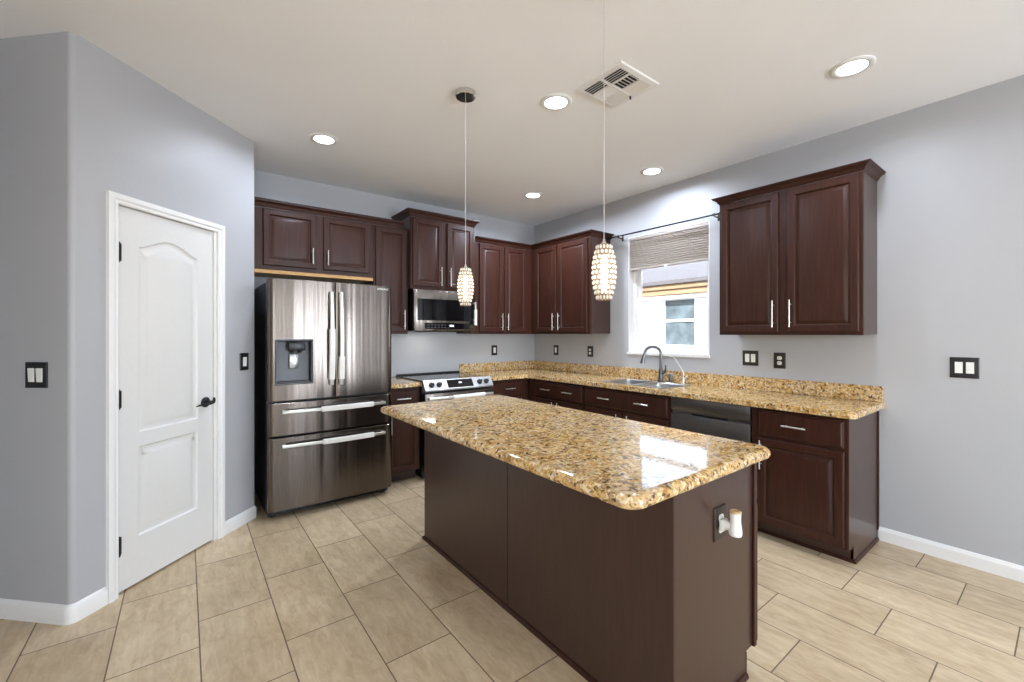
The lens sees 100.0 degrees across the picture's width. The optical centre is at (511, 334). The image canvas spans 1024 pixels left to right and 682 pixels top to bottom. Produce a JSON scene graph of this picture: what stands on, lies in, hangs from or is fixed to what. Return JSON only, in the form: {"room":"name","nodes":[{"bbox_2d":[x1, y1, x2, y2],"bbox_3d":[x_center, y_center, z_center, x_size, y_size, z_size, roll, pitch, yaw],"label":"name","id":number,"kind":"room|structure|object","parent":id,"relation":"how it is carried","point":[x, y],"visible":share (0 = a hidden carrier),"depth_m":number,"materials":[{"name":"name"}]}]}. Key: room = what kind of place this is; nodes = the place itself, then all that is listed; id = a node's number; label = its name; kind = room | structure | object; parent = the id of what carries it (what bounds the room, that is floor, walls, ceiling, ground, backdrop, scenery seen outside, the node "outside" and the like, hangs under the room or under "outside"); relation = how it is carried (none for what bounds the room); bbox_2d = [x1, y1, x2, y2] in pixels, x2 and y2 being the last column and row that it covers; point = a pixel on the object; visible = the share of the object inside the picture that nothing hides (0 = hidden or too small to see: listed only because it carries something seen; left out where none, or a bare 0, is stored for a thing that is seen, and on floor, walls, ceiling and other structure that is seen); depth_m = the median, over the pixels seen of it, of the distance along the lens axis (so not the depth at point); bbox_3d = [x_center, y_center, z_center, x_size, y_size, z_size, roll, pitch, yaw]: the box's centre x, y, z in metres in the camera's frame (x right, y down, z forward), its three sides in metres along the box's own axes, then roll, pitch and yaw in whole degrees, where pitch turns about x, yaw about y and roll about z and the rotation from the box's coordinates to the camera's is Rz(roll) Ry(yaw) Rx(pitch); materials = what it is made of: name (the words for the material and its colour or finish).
{"room":"kitchen","nodes":[
{"label":"kitchen","id":0,"kind":"room"},
{"bbox_2d":[0,33,50,602],"bbox_3d":[-3.138,-0.032,2.216,1.950,2.783,0.110,0,0,8],"label":"wall","id":1,"kind":"structure","parent":0,"point":[25,61],"depth_m":2.05,"materials":[{"name":"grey paint"}]},
{"bbox_2d":[25,362,47,387],"bbox_3d":[-2.257,0.194,2.035,0.122,0.122,0.011,0,0,8],"label":"light switch","id":2,"kind":"object","parent":1,"relation":"attached to","point":[36,373],"visible":1,"depth_m":2.03,"materials":[{"name":"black plastic"}]},
{"bbox_2d":[0,586,107,624],"bbox_3d":[-3.074,1.316,2.147,2.071,0.088,0.163,0,0,3],"label":"baseboard","id":3,"kind":"structure","parent":1,"relation":"attached to","point":[10,609],"depth_m":2.04,"materials":[{"name":"white paint"}]},
{"bbox_2d":[51,31,253,604],"bbox_3d":[-2.044,-0.032,2.615,0.110,2.783,1.194,0,0,8],"label":"wall","id":4,"kind":"structure","parent":0,"point":[114,128],"depth_m":2.14,"materials":[{"name":"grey paint"}]},
{"bbox_2d":[106,190,224,603],"bbox_3d":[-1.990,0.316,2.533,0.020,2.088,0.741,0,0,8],"label":"trim","id":5,"kind":"structure","parent":4,"relation":"attached to","point":[113,199],"depth_m":2.21,"materials":[{"name":"white paint"}]},
{"bbox_2d":[119,206,215,592],"bbox_3d":[-1.994,0.339,2.521,0.101,2.018,0.609,0,0,8],"label":"door","id":6,"kind":"structure","parent":4,"relation":"in","point":[166,399],"depth_m":2.49,"materials":[{"name":"white paint"}]},
{"bbox_2d":[225,505,255,534],"bbox_3d":[-1.923,1.316,3.051,0.020,0.088,0.303,0,0,7],"label":"baseboard","id":7,"kind":"structure","parent":4,"relation":"attached to","point":[239,520],"depth_m":3.04,"materials":[{"name":"white paint"}]},
{"bbox_2d":[240,353,248,370],"bbox_3d":[-1.919,0.197,3.084,0.011,0.122,0.083,0,0,8],"label":"light switch","id":8,"kind":"object","parent":4,"relation":"attached to","point":[244,357],"visible":1,"depth_m":3.08,"materials":[{"name":"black plastic"}]},
{"bbox_2d":[254,170,533,490],"bbox_3d":[-2.764,-0.032,3.398,7.600,2.783,0.120,0,0,-37],"label":"wall","id":9,"kind":"structure","parent":0,"point":[412,352],"depth_m":4.68,"materials":[{"name":"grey paint"}]},
{"bbox_2d":[254,206,372,283],"bbox_3d":[-1.772,-0.766,3.846,0.985,0.532,0.365,0,0,-37],"label":"upper cabinet","id":10,"kind":"object","parent":9,"relation":"attached to","point":[287,244],"visible":0.92,"depth_m":3.71,"materials":[{"name":"brown wood"}]},
{"bbox_2d":[254,196,404,228],"bbox_3d":[-1.564,-1.064,3.813,1.275,0.062,0.050,0,0,-37],"label":"crown molding","id":11,"kind":"structure","parent":10,"relation":"attached to","point":[258,201],"depth_m":3.76,"materials":[{"name":"brown wood"}]},
{"bbox_2d":[364,225,407,333],"bbox_3d":[-1.244,-0.517,4.248,0.340,1.030,0.365,0,0,-37],"label":"upper cabinet","id":12,"kind":"object","parent":9,"relation":"attached to","point":[390,244],"visible":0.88,"depth_m":4.15,"materials":[{"name":"brown wood"}]},
{"bbox_2d":[399,216,473,292],"bbox_3d":[-0.798,-0.800,4.546,0.730,0.704,0.431,0,0,-37],"label":"upper cabinet","id":13,"kind":"object","parent":9,"relation":"attached to","point":[436,249],"visible":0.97,"depth_m":4.37,"materials":[{"name":"brown wood"}]},
{"bbox_2d":[391,208,479,226],"bbox_3d":[-0.800,-1.185,4.548,0.830,0.065,0.426,0,0,-37],"label":"crown molding","id":14,"kind":"structure","parent":13,"relation":"attached to","point":[407,212],"depth_m":4.35,"materials":[{"name":"brown wood"}]},
{"bbox_2d":[408,289,476,331],"bbox_3d":[-0.781,-0.235,4.539,0.706,0.422,0.460,0,0,-37],"label":"microwave","id":15,"kind":"object","parent":13,"relation":"attached to","point":[428,310],"visible":0.96,"depth_m":4.35,"materials":[{"name":"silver metal"}]},
{"bbox_2d":[491,345,496,354],"bbox_3d":[-0.214,0.197,5.257,0.083,0.122,0.011,0,0,-37],"label":"light switch","id":16,"kind":"object","parent":9,"relation":"attached to","point":[493,347],"visible":1,"depth_m":5.25,"materials":[{"name":"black plastic"}]},
{"bbox_2d":[457,242,530,333],"bbox_3d":[-0.185,-0.508,5.055,0.862,1.012,0.365,0,0,-37],"label":"upper cabinet","id":17,"kind":"object","parent":9,"relation":"attached to","point":[502,275],"visible":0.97,"depth_m":4.92,"materials":[{"name":"brown wood"}]},
{"bbox_2d":[0,0,1023,225],"bbox_3d":[0.049,-1.483,-0.179,7.740,0.120,9.220,0,0,-37],"label":"ceiling","id":18,"kind":"structure","parent":0,"point":[739,81],"depth_m":2.34,"materials":[{"name":"white paint"}]},
{"bbox_2d":[309,133,337,145],"bbox_3d":[-1.371,-1.418,3.133,0.196,0.008,0.196,0,0,-37],"label":"recessed light","id":19,"kind":"object","parent":18,"relation":"in","point":[320,138],"visible":1,"depth_m":3.12,"materials":[{"name":"white paint"}]},
{"bbox_2d":[455,87,475,305],"bbox_3d":[-0.273,-0.794,2.530,0.120,1.258,0.120,0,0,-37],"label":"pendant light","id":20,"kind":"object","parent":18,"relation":"hanging from","point":[465,283],"visible":1,"depth_m":2.50,"materials":[{"name":"white glass"}]},
{"bbox_2d":[523,192,542,198],"bbox_3d":[0.215,-1.418,4.394,0.196,0.008,0.196,0,0,-37],"label":"recessed light","id":21,"kind":"object","parent":18,"relation":"in","point":[532,195],"visible":1,"depth_m":4.39,"materials":[{"name":"white plastic"}]},
{"bbox_2d":[540,93,571,110],"bbox_3d":[0.269,-1.418,2.634,0.196,0.008,0.196,0,0,-37],"label":"recessed light","id":22,"kind":"object","parent":18,"relation":"in","point":[555,101],"visible":1,"depth_m":2.62,"materials":[{"name":"white plastic"}]},
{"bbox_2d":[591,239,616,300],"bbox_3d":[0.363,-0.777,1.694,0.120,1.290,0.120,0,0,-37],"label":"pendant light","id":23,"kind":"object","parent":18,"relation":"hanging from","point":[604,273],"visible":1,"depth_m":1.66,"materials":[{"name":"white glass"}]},
{"bbox_2d":[574,61,658,108],"bbox_3d":[0.598,-1.407,2.469,0.340,0.030,0.340,0,0,-37],"label":"ceiling vent","id":24,"kind":"object","parent":18,"relation":"in","point":[620,83],"visible":1,"depth_m":2.45,"materials":[{"name":"white metal"}]},
{"bbox_2d":[640,167,663,175],"bbox_3d":[1.221,-1.418,3.747,0.196,0.008,0.196,0,0,-37],"label":"recessed light","id":25,"kind":"object","parent":18,"relation":"in","point":[649,171],"visible":1,"depth_m":3.74,"materials":[{"name":"white plastic"}]},
{"bbox_2d":[829,55,875,78],"bbox_3d":[1.811,-1.418,2.288,0.196,0.008,0.196,0,0,-37],"label":"recessed light","id":26,"kind":"object","parent":18,"relation":"in","point":[853,66],"visible":1,"depth_m":2.28,"materials":[{"name":"white plastic"}]},
{"bbox_2d":[0,474,1023,681],"bbox_3d":[0.049,1.420,-0.179,7.740,0.120,9.220,0,0,-37],"label":"floor","id":27,"kind":"structure","parent":0,"point":[350,589],"depth_m":2.06,"materials":[{"name":"tile"}]},
{"bbox_2d":[254,278,390,516],"bbox_3d":[-1.593,0.473,3.646,0.936,1.771,0.824,0,0,-37],"label":"refrigerator","id":28,"kind":"object","parent":27,"relation":"on","point":[322,349],"visible":1,"depth_m":3.33,"materials":[{"name":"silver metal"}]},
{"bbox_2d":[389,387,419,481],"bbox_3d":[-1.159,0.923,4.135,0.335,0.872,0.645,0,0,-37],"label":"base cabinet","id":29,"kind":"object","parent":27,"relation":"on","point":[405,437],"visible":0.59,"depth_m":3.92,"materials":[{"name":"brown wood"}]},
{"bbox_2d":[391,377,421,388],"bbox_3d":[-1.162,0.415,4.138,0.335,0.142,0.640,0,0,-37],"label":"countertop","id":30,"kind":"structure","parent":29,"relation":"on","point":[396,382],"depth_m":3.96,"materials":[{"name":"stone"}]},
{"bbox_2d":[396,371,493,477],"bbox_3d":[-0.688,0.889,4.428,0.760,0.939,0.744,0,0,-37],"label":"range","id":31,"kind":"object","parent":27,"relation":"on","point":[445,385],"visible":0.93,"depth_m":4.17,"materials":[{"name":"silver metal"}]},
{"bbox_2d":[396,372,484,381],"bbox_3d":[-0.725,0.440,4.476,0.760,0.010,0.624,0,0,-37],"label":"cooktop","id":32,"kind":"object","parent":31,"relation":"in","point":[429,376],"depth_m":4.41,"materials":[{"name":"black glass"}]},
{"bbox_2d":[489,378,527,399],"bbox_3d":[-0.199,0.923,4.866,0.538,0.872,0.645,0,0,-37],"label":"base cabinet","id":33,"kind":"object","parent":27,"relation":"on","point":[516,388],"visible":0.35,"depth_m":4.66,"materials":[{"name":"brown wood"}]},
{"bbox_2d":[459,360,884,418],"bbox_3d":[0.919,0.415,3.889,1.140,0.142,3.558,0,0,-37],"label":"countertop","id":34,"kind":"structure","parent":33,"relation":"on","point":[839,400],"depth_m":3.40,"materials":[{"name":"stone"}]},
{"bbox_2d":[600,379,688,388],"bbox_3d":[1.198,0.529,3.895,0.413,0.172,0.678,0,0,-37],"label":"sink","id":35,"kind":"object","parent":34,"relation":"in","point":[654,384],"visible":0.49,"depth_m":3.96,"materials":[{"name":"metal"}]},
{"bbox_2d":[640,345,665,381],"bbox_3d":[1.336,0.276,4.072,0.240,0.340,0.078,0,0,19],"label":"faucet","id":36,"kind":"object","parent":34,"relation":"on","point":[661,372],"visible":1,"depth_m":4.05,"materials":[{"name":"metal"}]},
{"bbox_2d":[663,374,672,382],"bbox_3d":[1.448,0.406,3.981,0.087,0.080,0.047,0,0,18],"label":"soap dispenser","id":37,"kind":"object","parent":34,"relation":"on","point":[669,375],"visible":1,"depth_m":3.96,"materials":[{"name":"metal"}]},
{"bbox_2d":[669,356,686,383],"bbox_3d":[1.507,0.322,3.885,0.156,0.248,0.057,0,0,33],"label":"water tap","id":38,"kind":"object","parent":34,"relation":"on","point":[683,378],"visible":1,"depth_m":3.87,"materials":[{"name":"silver metal"}]},
{"bbox_2d":[529,378,584,410],"bbox_3d":[0.657,0.923,4.638,0.645,0.872,0.846,0,0,-37],"label":"base cabinet","id":39,"kind":"object","parent":27,"relation":"on","point":[568,395],"visible":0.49,"depth_m":4.41,"materials":[{"name":"brown wood"}]},
{"bbox_2d":[422,430,757,681],"bbox_3d":[0.219,0.923,2.317,0.645,0.872,1.857,0,0,-37],"label":"kitchen island","id":40,"kind":"object","parent":27,"relation":"on","point":[618,594],"visible":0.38,"depth_m":1.69,"materials":[{"name":"brown wood"}]},
{"bbox_2d":[381,394,770,509],"bbox_3d":[0.111,0.466,2.184,0.907,0.039,1.900,0,0,-37],"label":"island countertop","id":41,"kind":"structure","parent":40,"relation":"on","point":[619,462],"depth_m":1.72,"materials":[{"name":"stone"}]},
{"bbox_2d":[713,503,725,542],"bbox_3d":[0.764,0.692,1.575,0.083,0.122,0.010,0,0,-37],"label":"outlet","id":42,"kind":"object","parent":40,"relation":"attached to","point":[719,512],"visible":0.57,"depth_m":1.56,"materials":[{"name":"brown plastic"}]},
{"bbox_2d":[719,509,742,537],"bbox_3d":[0.788,0.673,1.540,0.045,0.090,0.071,0,0,-37],"label":"air freshener","id":43,"kind":"object","parent":42,"relation":"attached to","point":[734,526],"visible":1,"depth_m":1.52,"materials":[{"name":"white plastic"}]},
{"bbox_2d":[585,385,672,427],"bbox_3d":[1.194,0.923,3.934,0.645,0.872,0.924,0,0,-37],"label":"base cabinet","id":44,"kind":"object","parent":27,"relation":"on","point":[655,409],"visible":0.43,"depth_m":3.70,"materials":[{"name":"brown wood"}]},
{"bbox_2d":[671,397,751,442],"bbox_3d":[1.673,0.925,3.336,0.596,0.867,0.603,0,0,-37],"label":"dishwasher","id":45,"kind":"object","parent":27,"relation":"on","point":[724,420],"visible":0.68,"depth_m":3.12,"materials":[{"name":"silver metal"}]},
{"bbox_2d":[752,407,878,563],"bbox_3d":[2.011,0.923,2.864,0.649,0.872,0.548,0,0,-37],"label":"base cabinet","id":46,"kind":"object","parent":27,"relation":"on","point":[818,484],"visible":0.83,"depth_m":2.66,"materials":[{"name":"brown wood"}]},
{"bbox_2d":[534,75,1023,565],"bbox_3d":[3.072,-0.032,2.123,0.140,2.783,9.220,0,0,-37],"label":"wall","id":47,"kind":"structure","parent":0,"point":[950,193],"depth_m":2.67,"materials":[{"name":"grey paint"}]},
{"bbox_2d":[475,229,613,250],"bbox_3d":[0.386,-1.043,4.835,1.484,0.058,0.665,0,0,14],"label":"crown molding","id":48,"kind":"structure","parent":47,"relation":"attached to","point":[594,233],"depth_m":4.80,"materials":[{"name":"brown wood"}]},
{"bbox_2d":[554,345,557,354],"bbox_3d":[0.543,0.197,5.318,0.011,0.122,0.083,0,0,-37],"label":"light switch","id":49,"kind":"object","parent":47,"relation":"attached to","point":[555,346],"visible":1,"depth_m":5.31,"materials":[{"name":"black plastic"}]},
{"bbox_2d":[531,236,609,333],"bbox_3d":[0.533,-0.508,5.037,0.365,1.012,1.268,0,0,-37],"label":"upper cabinet","id":50,"kind":"object","parent":47,"relation":"attached to","point":[563,300],"visible":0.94,"depth_m":4.70,"materials":[{"name":"brown wood"}]},
{"bbox_2d":[588,346,592,356],"bbox_3d":[0.886,0.197,4.869,0.010,0.122,0.083,0,0,-37],"label":"outlet","id":51,"kind":"object","parent":47,"relation":"attached to","point":[590,348],"visible":1,"depth_m":4.86,"materials":[{"name":"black plastic"}]},
{"bbox_2d":[606,212,719,240],"bbox_3d":[1.418,-1.010,4.091,0.106,0.070,1.265,0,0,-37],"label":"curtain rod","id":52,"kind":"object","parent":47,"relation":"attached to","point":[713,214],"visible":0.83,"depth_m":3.99,"materials":[{"name":"black metal"}]},
{"bbox_2d":[627,221,709,357],"bbox_3d":[1.518,-0.394,4.152,0.154,1.208,0.882,0,0,-37],"label":"window","id":53,"kind":"structure","parent":47,"relation":"in","point":[635,298],"depth_m":4.38,"materials":[{"name":"white paint"}]},
{"bbox_2d":[629,222,708,270],"bbox_3d":[1.486,-0.819,4.124,0.048,0.342,0.846,0,0,-37],"label":"pleated shade","id":54,"kind":"object","parent":53,"relation":"attached to","point":[688,244],"visible":0.91,"depth_m":4.07,"materials":[{"name":"fabric"}]},
{"bbox_2d":[743,350,758,365],"bbox_3d":[1.935,0.194,3.490,0.011,0.122,0.122,0,0,-37],"label":"light switch","id":55,"kind":"object","parent":47,"relation":"attached to","point":[751,358],"visible":1,"depth_m":3.49,"materials":[{"name":"black plastic"}]},
{"bbox_2d":[774,352,785,368],"bbox_3d":[2.066,0.204,3.318,0.010,0.122,0.083,0,0,-37],"label":"outlet","id":56,"kind":"object","parent":47,"relation":"attached to","point":[779,358],"visible":1,"depth_m":3.31,"materials":[{"name":"black plastic"}]},
{"bbox_2d":[711,158,885,204],"bbox_3d":[2.012,-1.040,3.103,0.355,0.050,0.990,0,0,-37],"label":"crown molding","id":57,"kind":"structure","parent":47,"relation":"attached to","point":[869,166],"depth_m":2.87,"materials":[{"name":"brown wood"}]},
{"bbox_2d":[720,171,876,334],"bbox_3d":[2.008,-0.504,3.100,0.365,1.020,0.900,0,0,-37],"label":"upper cabinet","id":58,"kind":"object","parent":47,"relation":"attached to","point":[800,260],"visible":1,"depth_m":2.91,"materials":[{"name":"brown wood"}]},
{"bbox_2d":[878,526,1023,582],"bbox_3d":[4.083,1.316,0.667,0.014,0.088,5.478,0,0,-37],"label":"baseboard","id":59,"kind":"structure","parent":47,"relation":"attached to","point":[1009,570],"depth_m":2.56,"materials":[{"name":"white paint"}]},
{"bbox_2d":[950,357,979,378],"bbox_3d":[2.665,0.198,2.531,0.011,0.122,0.122,0,0,-37],"label":"light switch","id":60,"kind":"object","parent":47,"relation":"attached to","point":[960,367],"visible":1,"depth_m":2.53,"materials":[{"name":"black plastic"}]},
{"label":"outside","id":61,"kind":"structure","parent":0,"visible":0},
{"bbox_3d":[12.293,1.685,14.789,29.840,0.049,60.000,0,0,-37],"label":"ground","id":62,"kind":"structure","parent":61,"visible":0},
{"bbox_2d":[641,260,707,345],"bbox_3d":[5.237,-0.330,8.159,5.500,3.980,16.600,0,0,-37],"label":"house","id":63,"kind":"structure","parent":62,"relation":"on","point":[672,322],"depth_m":7.34,"materials":[{"name":"white paint"}]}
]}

